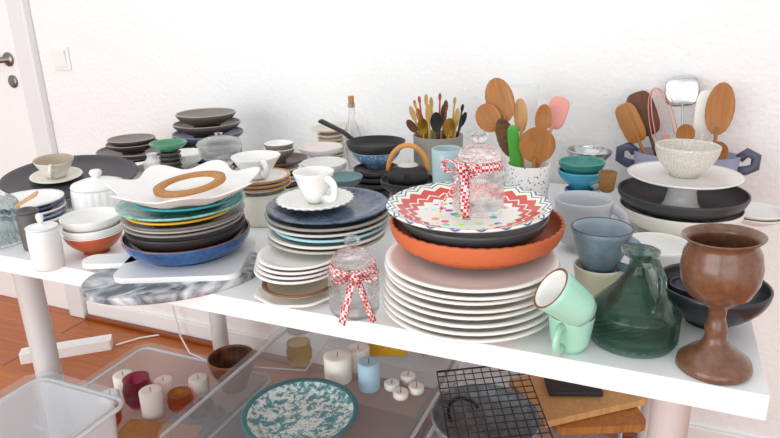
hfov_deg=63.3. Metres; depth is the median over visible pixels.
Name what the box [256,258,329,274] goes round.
dinner plate
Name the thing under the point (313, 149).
bowl
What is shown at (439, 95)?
chopsticks
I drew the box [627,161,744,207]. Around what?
cake stand
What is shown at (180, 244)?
bowl
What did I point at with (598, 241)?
coffee cup
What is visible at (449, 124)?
teaspoon
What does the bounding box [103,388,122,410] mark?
pillar candle
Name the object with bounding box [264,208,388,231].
dinner plate
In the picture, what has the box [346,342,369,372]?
pillar candle
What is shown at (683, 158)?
bowl
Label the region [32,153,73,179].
teacup
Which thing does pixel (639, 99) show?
wooden spatula
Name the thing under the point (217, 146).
glass bowl
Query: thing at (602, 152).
mixing bowl
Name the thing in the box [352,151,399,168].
bowl
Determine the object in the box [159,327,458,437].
storage box
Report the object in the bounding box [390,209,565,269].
terracotta dish
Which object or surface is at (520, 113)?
wooden spoon
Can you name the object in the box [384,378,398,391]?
tea light
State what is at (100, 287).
marble board
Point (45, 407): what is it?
storage box
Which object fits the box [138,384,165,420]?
pillar candle
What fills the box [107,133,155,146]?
bowl
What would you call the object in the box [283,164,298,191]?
plates
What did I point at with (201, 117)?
bowl
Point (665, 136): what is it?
whisk
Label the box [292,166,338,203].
teacup
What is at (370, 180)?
bowls
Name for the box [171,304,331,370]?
power cable
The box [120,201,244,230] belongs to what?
dinner plate
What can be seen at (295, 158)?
dinner plate
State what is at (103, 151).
bowl
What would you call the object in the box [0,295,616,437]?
floor
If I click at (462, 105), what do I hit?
chopsticks
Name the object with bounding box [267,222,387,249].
dinner plate
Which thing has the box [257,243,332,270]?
dinner plate
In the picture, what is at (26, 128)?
door
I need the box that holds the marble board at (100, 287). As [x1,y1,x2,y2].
[81,251,256,305]
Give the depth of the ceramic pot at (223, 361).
1.82 m
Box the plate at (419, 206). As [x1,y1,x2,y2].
[386,181,551,232]
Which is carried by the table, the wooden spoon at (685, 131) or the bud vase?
the bud vase
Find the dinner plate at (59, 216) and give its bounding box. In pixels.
[44,209,67,221]
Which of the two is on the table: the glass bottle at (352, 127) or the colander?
the glass bottle at (352, 127)
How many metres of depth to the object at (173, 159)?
1.54 m
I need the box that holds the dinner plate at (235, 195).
[131,189,242,212]
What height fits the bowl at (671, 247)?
0.059 m
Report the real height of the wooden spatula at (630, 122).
0.166 m
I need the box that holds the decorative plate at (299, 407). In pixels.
[241,378,358,437]
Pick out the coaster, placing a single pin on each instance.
(554, 387)
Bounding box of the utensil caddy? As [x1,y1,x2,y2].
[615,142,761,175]
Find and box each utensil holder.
[413,130,462,174]
[507,158,550,198]
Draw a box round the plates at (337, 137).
[317,132,344,157]
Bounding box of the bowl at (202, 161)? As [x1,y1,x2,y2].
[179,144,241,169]
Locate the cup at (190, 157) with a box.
[180,148,201,167]
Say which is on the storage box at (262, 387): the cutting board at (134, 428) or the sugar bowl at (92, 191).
the cutting board at (134, 428)
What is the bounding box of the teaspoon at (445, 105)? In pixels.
[443,100,447,138]
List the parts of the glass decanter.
handle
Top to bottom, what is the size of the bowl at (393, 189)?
0.031 m
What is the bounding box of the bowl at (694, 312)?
[656,263,773,328]
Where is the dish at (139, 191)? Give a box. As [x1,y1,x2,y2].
[105,160,259,209]
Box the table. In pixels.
[0,163,769,437]
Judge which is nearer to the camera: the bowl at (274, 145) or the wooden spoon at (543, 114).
the wooden spoon at (543, 114)
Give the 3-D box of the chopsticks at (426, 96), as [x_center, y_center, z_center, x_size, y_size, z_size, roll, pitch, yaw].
[0.093,-0.241,1.589,0.012,0.144,0.006,9,22,29]
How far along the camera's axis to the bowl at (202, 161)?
1.84 m
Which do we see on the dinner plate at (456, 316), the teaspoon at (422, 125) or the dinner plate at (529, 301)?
the dinner plate at (529, 301)
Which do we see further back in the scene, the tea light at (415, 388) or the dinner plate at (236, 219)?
the tea light at (415, 388)
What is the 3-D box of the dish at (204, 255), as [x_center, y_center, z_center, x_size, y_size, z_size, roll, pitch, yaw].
[-0.385,0.040,1.206,0.235,0.041,0.235,6,20,22]
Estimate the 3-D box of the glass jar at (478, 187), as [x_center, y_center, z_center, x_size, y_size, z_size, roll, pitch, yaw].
[0.123,-0.067,0.929,0.078,0.122,0.103,17,26,42]
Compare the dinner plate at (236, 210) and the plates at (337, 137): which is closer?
the dinner plate at (236, 210)
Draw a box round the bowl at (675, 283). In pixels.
[668,276,696,299]
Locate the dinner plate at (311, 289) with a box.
[262,277,328,298]
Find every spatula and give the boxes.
[539,96,569,167]
[615,102,646,153]
[626,90,659,155]
[665,76,699,124]
[693,90,711,140]
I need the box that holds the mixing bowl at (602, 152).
[566,144,611,160]
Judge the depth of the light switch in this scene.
2.25 m
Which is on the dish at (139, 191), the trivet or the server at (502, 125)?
the trivet
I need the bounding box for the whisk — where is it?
[648,87,677,139]
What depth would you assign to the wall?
1.77 m
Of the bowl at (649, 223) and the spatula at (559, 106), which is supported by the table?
the bowl at (649, 223)
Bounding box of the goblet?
[675,223,767,385]
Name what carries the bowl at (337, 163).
on the bowls
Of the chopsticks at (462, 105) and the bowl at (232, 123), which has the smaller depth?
the chopsticks at (462, 105)
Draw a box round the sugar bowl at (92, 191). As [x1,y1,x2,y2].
[70,169,121,210]
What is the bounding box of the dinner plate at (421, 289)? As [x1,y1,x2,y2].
[384,260,560,300]
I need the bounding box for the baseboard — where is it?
[85,300,755,437]
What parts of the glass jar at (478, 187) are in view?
jar lid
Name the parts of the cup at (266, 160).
handle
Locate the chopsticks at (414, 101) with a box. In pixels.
[413,100,419,120]
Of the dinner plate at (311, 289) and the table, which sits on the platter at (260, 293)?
the dinner plate at (311, 289)
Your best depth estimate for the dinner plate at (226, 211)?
1.06 m
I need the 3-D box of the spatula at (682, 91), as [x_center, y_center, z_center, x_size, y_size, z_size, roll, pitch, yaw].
[0.686,-0.228,1.505,0.074,0.222,0.026,15,25,40]
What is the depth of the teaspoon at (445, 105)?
1.56 m
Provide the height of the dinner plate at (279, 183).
0.018 m
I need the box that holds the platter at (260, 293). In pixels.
[254,280,328,307]
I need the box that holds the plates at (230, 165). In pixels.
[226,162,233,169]
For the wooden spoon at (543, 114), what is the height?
0.172 m
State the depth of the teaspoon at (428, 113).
1.56 m
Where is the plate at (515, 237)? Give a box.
[400,215,549,248]
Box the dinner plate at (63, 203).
[42,200,65,216]
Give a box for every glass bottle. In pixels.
[0,189,21,248]
[344,96,360,171]
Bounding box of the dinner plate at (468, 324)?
[382,282,543,328]
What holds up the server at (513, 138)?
in the utensil holder at (534, 179)
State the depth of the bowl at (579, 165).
1.37 m
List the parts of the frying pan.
pan handle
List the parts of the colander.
handle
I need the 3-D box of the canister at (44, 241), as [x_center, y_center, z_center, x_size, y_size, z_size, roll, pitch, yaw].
[-0.654,0.041,1.197,0.058,0.109,0.058,6,20,22]
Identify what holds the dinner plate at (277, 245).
on the dinner plate at (270, 256)
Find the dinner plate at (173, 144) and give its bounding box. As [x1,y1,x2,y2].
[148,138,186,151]
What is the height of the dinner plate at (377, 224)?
0.018 m
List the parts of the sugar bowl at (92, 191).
canister lid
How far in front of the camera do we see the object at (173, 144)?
1.55 m
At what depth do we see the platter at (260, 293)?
1.03 m
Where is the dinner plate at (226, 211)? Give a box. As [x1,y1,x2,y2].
[126,207,233,225]
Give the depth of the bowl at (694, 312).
0.89 m
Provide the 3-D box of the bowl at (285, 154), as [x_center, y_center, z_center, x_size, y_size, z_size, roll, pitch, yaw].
[-0.285,-0.167,1.637,0.077,0.036,0.077,6,20,22]
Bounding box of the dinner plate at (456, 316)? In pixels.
[384,280,535,320]
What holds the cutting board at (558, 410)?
on the cutting board at (631, 419)
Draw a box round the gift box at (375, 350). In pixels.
[369,343,405,355]
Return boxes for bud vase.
[143,152,160,169]
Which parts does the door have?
handle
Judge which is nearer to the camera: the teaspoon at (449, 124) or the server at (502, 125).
the server at (502, 125)
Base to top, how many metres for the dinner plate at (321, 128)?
0.015 m
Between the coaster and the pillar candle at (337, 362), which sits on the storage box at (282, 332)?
the pillar candle at (337, 362)
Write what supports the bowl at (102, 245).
on the table
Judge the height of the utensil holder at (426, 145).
0.151 m
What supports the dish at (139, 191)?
on the dinner plate at (235, 195)
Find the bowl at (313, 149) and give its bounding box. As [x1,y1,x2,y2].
[298,141,342,157]
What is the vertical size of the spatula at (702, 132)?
0.191 m
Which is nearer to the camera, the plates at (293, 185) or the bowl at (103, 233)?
the bowl at (103, 233)
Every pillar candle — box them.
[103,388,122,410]
[112,369,132,399]
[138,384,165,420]
[154,375,173,398]
[188,373,209,400]
[323,348,351,384]
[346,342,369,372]
[357,356,379,392]
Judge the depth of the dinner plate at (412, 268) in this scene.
0.91 m
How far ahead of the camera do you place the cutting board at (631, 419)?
1.36 m
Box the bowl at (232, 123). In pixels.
[172,117,240,137]
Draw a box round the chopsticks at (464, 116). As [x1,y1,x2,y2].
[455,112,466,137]
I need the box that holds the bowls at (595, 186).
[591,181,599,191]
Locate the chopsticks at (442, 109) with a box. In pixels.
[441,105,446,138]
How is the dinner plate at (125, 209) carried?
on the dinner plate at (226, 211)
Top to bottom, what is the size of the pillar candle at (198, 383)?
0.068 m
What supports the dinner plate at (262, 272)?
on the dinner plate at (264, 278)
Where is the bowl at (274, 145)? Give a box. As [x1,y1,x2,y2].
[264,140,292,150]
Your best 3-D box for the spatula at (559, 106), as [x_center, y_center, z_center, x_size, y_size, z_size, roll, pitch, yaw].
[0.347,-0.173,1.379,0.077,0.185,0.022,-5,19,-9]
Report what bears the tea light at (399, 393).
on the storage box at (282, 332)
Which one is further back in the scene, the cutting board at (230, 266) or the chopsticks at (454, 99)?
the chopsticks at (454, 99)
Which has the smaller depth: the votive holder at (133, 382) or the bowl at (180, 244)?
the bowl at (180, 244)
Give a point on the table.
(671, 394)
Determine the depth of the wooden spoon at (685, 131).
1.44 m
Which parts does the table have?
leg, leg, leg, leg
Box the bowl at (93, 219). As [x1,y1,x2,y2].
[59,207,120,232]
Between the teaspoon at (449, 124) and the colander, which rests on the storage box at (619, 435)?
the colander
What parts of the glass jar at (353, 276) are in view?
jar lid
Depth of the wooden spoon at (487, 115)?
1.38 m
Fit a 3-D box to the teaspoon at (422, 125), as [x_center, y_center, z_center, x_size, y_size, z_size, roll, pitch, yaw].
[0.082,-0.210,1.585,0.028,0.088,0.008,-4,19,-7]
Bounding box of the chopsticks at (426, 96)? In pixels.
[424,94,428,138]
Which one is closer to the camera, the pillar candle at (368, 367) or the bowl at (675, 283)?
the bowl at (675, 283)
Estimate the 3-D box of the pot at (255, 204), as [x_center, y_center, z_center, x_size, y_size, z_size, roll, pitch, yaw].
[-0.289,-0.030,1.432,0.110,0.074,0.114,-4,19,-7]
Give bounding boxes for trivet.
[153,171,225,197]
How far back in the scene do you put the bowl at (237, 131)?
1.83 m
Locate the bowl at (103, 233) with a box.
[61,219,121,239]
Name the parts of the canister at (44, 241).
lid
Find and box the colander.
[431,384,540,437]
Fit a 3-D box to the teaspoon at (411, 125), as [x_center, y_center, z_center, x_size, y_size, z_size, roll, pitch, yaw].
[0.074,-0.208,1.586,0.066,0.086,0.007,-4,19,-7]
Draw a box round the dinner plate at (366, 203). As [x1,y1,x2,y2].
[266,186,387,224]
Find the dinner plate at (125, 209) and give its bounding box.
[115,191,245,221]
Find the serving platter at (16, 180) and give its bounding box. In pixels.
[0,155,138,198]
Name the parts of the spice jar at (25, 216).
canister lid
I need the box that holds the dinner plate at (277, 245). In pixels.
[267,231,385,254]
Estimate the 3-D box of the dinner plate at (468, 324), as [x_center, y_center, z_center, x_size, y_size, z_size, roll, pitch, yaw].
[0.122,0.114,0.990,0.268,0.022,0.268,6,20,22]
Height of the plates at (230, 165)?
0.090 m
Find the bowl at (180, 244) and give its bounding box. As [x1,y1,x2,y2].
[124,214,244,251]
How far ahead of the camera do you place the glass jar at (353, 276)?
0.96 m
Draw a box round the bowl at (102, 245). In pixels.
[63,228,122,255]
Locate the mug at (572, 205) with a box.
[555,190,629,246]
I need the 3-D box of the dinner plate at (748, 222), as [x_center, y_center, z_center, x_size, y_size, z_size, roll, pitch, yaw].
[0.785,-0.003,1.360,0.123,0.020,0.123,6,20,22]
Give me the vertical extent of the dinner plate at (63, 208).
0.022 m
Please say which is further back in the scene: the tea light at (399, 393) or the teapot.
the tea light at (399, 393)
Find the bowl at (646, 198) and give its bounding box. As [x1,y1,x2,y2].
[618,177,751,222]
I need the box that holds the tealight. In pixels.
[188,397,224,420]
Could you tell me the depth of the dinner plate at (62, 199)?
1.43 m
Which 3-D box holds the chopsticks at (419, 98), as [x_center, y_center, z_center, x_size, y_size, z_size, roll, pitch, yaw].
[0.083,-0.245,1.616,0.007,0.134,0.032,-12,22,-29]
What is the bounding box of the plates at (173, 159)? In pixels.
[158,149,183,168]
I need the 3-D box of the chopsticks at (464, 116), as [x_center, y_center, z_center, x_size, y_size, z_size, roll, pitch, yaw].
[0.171,-0.217,1.581,0.042,0.101,0.008,1,19,7]
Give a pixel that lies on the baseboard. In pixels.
(192, 332)
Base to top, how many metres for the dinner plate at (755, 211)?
0.020 m
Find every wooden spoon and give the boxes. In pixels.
[475,103,501,132]
[485,78,514,120]
[514,98,527,167]
[519,127,555,167]
[535,104,550,167]
[676,124,694,138]
[705,82,734,141]
[713,141,727,159]
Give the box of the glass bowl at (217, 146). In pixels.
[196,132,242,162]
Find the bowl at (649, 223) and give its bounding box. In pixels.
[619,197,745,239]
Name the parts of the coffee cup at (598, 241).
handle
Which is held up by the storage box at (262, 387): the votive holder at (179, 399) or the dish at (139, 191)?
the votive holder at (179, 399)
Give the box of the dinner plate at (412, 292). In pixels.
[387,273,534,305]
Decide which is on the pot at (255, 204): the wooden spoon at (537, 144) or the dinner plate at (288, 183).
the dinner plate at (288, 183)
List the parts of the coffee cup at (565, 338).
handle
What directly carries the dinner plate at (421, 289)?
on the dinner plate at (412, 292)
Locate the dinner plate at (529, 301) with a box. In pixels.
[384,270,533,313]
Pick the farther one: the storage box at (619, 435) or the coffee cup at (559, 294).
the storage box at (619, 435)
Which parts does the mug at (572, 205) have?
handle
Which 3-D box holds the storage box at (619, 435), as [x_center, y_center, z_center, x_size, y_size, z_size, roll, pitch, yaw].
[0.311,0.602,1.478,0.406,0.300,0.456,6,20,22]
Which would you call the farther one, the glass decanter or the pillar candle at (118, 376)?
the pillar candle at (118, 376)
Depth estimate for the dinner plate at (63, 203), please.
1.44 m
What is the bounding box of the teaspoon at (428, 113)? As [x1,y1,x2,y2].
[425,104,431,138]
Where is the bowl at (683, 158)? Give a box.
[655,139,721,178]
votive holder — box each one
[115,403,121,426]
[122,371,152,409]
[167,386,192,413]
[286,336,311,366]
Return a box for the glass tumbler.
[431,145,461,182]
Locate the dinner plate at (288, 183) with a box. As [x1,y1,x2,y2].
[243,179,291,193]
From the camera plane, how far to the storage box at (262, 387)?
1.94 m
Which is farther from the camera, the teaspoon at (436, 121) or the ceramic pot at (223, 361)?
the ceramic pot at (223, 361)
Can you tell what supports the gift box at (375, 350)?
on the storage box at (282, 332)
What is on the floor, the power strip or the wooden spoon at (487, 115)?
the power strip
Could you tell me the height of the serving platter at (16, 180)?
0.046 m
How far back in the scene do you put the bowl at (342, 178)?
1.45 m
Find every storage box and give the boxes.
[0,377,123,437]
[82,347,270,437]
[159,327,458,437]
[426,364,621,437]
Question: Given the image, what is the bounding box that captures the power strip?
[19,334,112,363]
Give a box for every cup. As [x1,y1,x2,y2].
[180,148,201,167]
[230,150,280,179]
[534,268,596,326]
[548,315,595,355]
[571,217,641,272]
[573,257,622,296]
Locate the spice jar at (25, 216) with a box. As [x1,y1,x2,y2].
[15,206,38,250]
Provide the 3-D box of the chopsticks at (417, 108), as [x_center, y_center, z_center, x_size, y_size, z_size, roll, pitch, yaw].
[0.088,-0.230,1.622,0.048,0.105,0.010,13,24,37]
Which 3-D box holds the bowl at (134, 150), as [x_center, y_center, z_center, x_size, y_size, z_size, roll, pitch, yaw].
[-0.803,-0.224,1.974,0.156,0.033,0.156,6,20,22]
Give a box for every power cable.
[116,334,158,345]
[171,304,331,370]
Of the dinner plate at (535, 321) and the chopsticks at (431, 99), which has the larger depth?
the chopsticks at (431, 99)
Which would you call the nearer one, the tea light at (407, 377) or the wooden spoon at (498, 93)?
the wooden spoon at (498, 93)
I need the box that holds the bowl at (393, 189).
[380,174,432,194]
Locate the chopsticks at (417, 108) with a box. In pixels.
[416,108,426,138]
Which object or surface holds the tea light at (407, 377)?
on the storage box at (282, 332)
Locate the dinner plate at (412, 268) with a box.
[385,241,559,292]
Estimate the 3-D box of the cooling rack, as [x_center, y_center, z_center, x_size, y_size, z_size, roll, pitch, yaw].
[0.212,0.392,1.322,0.203,0.047,0.262,-2,19,-2]
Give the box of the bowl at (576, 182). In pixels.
[558,167,603,189]
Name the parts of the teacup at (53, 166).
handle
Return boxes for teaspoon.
[406,120,421,137]
[417,118,427,137]
[425,104,431,138]
[430,112,442,138]
[443,100,447,138]
[443,118,454,138]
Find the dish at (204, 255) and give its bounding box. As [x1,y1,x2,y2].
[120,218,249,266]
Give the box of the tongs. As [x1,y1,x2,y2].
[15,191,37,207]
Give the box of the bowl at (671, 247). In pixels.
[629,232,686,278]
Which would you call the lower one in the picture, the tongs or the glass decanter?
the glass decanter
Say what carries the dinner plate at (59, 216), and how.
on the table
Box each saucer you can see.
[29,167,82,183]
[275,187,353,210]
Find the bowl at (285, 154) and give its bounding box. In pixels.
[264,146,293,162]
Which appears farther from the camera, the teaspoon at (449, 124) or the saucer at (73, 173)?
the saucer at (73, 173)
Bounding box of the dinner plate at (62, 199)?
[39,196,64,212]
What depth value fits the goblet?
0.79 m
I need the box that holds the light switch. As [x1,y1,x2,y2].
[50,47,71,70]
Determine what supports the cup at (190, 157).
on the table
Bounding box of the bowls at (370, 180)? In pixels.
[353,163,396,197]
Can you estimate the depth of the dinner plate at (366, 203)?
1.13 m
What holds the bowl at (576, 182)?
on the bowls at (566, 188)
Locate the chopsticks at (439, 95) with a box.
[438,93,441,138]
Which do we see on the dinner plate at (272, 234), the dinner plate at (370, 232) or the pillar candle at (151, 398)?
the dinner plate at (370, 232)
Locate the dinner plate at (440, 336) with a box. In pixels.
[382,298,548,342]
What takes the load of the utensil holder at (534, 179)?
on the table
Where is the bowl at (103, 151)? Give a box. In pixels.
[95,147,158,162]
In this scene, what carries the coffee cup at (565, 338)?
on the table
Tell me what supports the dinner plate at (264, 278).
on the dinner plate at (311, 289)
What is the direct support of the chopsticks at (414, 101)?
in the utensil holder at (426, 145)
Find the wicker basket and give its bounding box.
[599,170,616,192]
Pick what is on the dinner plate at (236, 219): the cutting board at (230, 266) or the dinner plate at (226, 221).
the dinner plate at (226, 221)
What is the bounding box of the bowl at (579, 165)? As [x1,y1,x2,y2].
[558,156,604,174]
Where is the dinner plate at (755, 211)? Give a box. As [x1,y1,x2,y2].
[744,201,779,221]
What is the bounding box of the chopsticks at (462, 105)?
[457,104,463,136]
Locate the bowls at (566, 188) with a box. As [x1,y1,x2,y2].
[564,185,594,191]
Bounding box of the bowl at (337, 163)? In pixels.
[301,156,346,171]
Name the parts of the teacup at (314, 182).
handle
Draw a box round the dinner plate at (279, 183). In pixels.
[244,176,290,189]
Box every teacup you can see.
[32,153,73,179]
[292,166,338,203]
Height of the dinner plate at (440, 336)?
0.022 m
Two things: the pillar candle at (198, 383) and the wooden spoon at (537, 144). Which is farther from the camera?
the pillar candle at (198, 383)
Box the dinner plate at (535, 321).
[382,292,547,335]
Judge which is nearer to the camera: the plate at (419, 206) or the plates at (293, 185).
the plate at (419, 206)
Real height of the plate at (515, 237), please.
0.041 m
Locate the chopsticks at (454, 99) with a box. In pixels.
[451,97,455,137]
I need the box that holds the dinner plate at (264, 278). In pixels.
[254,267,327,284]
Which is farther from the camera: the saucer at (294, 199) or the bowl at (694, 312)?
the saucer at (294, 199)
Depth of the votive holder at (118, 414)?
1.67 m
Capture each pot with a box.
[207,344,254,393]
[243,188,285,227]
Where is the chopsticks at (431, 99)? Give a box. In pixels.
[429,97,434,138]
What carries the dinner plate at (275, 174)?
on the dinner plate at (279, 183)
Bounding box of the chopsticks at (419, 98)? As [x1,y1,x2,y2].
[418,96,421,117]
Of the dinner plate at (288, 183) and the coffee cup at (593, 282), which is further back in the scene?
the dinner plate at (288, 183)
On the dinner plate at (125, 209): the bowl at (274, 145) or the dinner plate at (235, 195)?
the dinner plate at (235, 195)
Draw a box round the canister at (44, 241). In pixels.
[24,213,64,271]
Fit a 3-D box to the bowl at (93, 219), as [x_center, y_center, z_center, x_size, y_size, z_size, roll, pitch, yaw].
[-0.599,0.012,1.272,0.114,0.041,0.114,6,20,22]
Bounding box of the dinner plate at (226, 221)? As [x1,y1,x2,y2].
[123,210,242,233]
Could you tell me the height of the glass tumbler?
0.121 m
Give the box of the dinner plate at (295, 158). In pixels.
[274,152,307,167]
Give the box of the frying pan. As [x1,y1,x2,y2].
[318,119,405,154]
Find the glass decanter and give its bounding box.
[591,243,681,358]
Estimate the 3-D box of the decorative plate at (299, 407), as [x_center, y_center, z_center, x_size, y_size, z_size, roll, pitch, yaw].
[-0.200,0.441,1.420,0.261,0.028,0.261,6,20,22]
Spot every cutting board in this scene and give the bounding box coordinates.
[82,237,255,283]
[117,419,202,437]
[509,375,647,427]
[552,407,645,434]
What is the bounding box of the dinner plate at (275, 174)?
[249,167,290,185]
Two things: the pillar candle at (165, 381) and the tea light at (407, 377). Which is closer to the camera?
the tea light at (407, 377)
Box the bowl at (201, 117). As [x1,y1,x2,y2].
[175,108,235,127]
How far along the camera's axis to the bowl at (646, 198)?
1.28 m
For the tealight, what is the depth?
1.68 m
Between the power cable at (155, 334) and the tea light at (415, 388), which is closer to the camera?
the tea light at (415, 388)
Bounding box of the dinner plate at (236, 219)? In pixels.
[121,209,243,237]
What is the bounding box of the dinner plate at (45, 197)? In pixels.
[10,189,64,208]
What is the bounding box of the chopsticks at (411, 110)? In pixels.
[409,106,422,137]
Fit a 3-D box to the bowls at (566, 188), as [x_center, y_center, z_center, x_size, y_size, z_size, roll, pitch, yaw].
[0.421,-0.037,1.412,0.065,0.066,0.065,1,19,6]
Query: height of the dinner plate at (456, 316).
0.022 m
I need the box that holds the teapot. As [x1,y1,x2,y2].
[386,143,429,185]
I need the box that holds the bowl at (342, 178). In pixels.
[332,171,362,186]
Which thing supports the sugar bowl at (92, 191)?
on the table
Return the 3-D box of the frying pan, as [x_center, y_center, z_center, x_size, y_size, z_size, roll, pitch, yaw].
[-0.081,-0.204,1.555,0.245,0.062,0.146,6,20,22]
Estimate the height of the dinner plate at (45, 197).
0.022 m
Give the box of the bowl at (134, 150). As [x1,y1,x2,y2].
[105,138,157,154]
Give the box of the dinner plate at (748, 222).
[741,219,779,225]
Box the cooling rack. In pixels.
[436,366,552,437]
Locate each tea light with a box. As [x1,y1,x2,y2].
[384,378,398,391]
[393,387,408,400]
[400,371,414,383]
[409,382,423,394]
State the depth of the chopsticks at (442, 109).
1.60 m
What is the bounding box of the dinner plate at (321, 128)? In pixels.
[311,124,345,133]
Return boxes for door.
[0,0,87,317]
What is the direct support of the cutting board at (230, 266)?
on the marble board at (100, 287)
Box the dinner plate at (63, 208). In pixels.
[43,204,66,221]
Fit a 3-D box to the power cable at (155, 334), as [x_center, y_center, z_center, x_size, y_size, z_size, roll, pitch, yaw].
[-0.790,0.477,2.380,0.474,0.006,0.168,6,20,22]
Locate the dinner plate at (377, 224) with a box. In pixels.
[265,213,389,237]
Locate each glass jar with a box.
[327,234,379,325]
[439,131,505,218]
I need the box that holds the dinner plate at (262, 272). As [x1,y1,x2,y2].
[254,262,328,279]
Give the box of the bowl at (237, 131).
[171,127,243,147]
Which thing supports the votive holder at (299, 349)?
on the storage box at (282, 332)
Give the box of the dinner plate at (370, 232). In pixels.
[275,221,386,242]
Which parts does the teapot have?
spout, lid, handle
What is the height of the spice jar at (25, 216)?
0.090 m
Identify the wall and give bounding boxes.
[28,0,779,437]
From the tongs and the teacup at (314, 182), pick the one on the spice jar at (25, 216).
the tongs
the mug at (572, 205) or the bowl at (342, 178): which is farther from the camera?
the bowl at (342, 178)
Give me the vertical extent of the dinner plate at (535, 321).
0.022 m
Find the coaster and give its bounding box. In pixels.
[543,377,602,396]
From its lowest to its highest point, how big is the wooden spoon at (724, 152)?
0.089 m
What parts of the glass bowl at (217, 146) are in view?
bowl lid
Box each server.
[495,118,510,155]
[507,125,521,167]

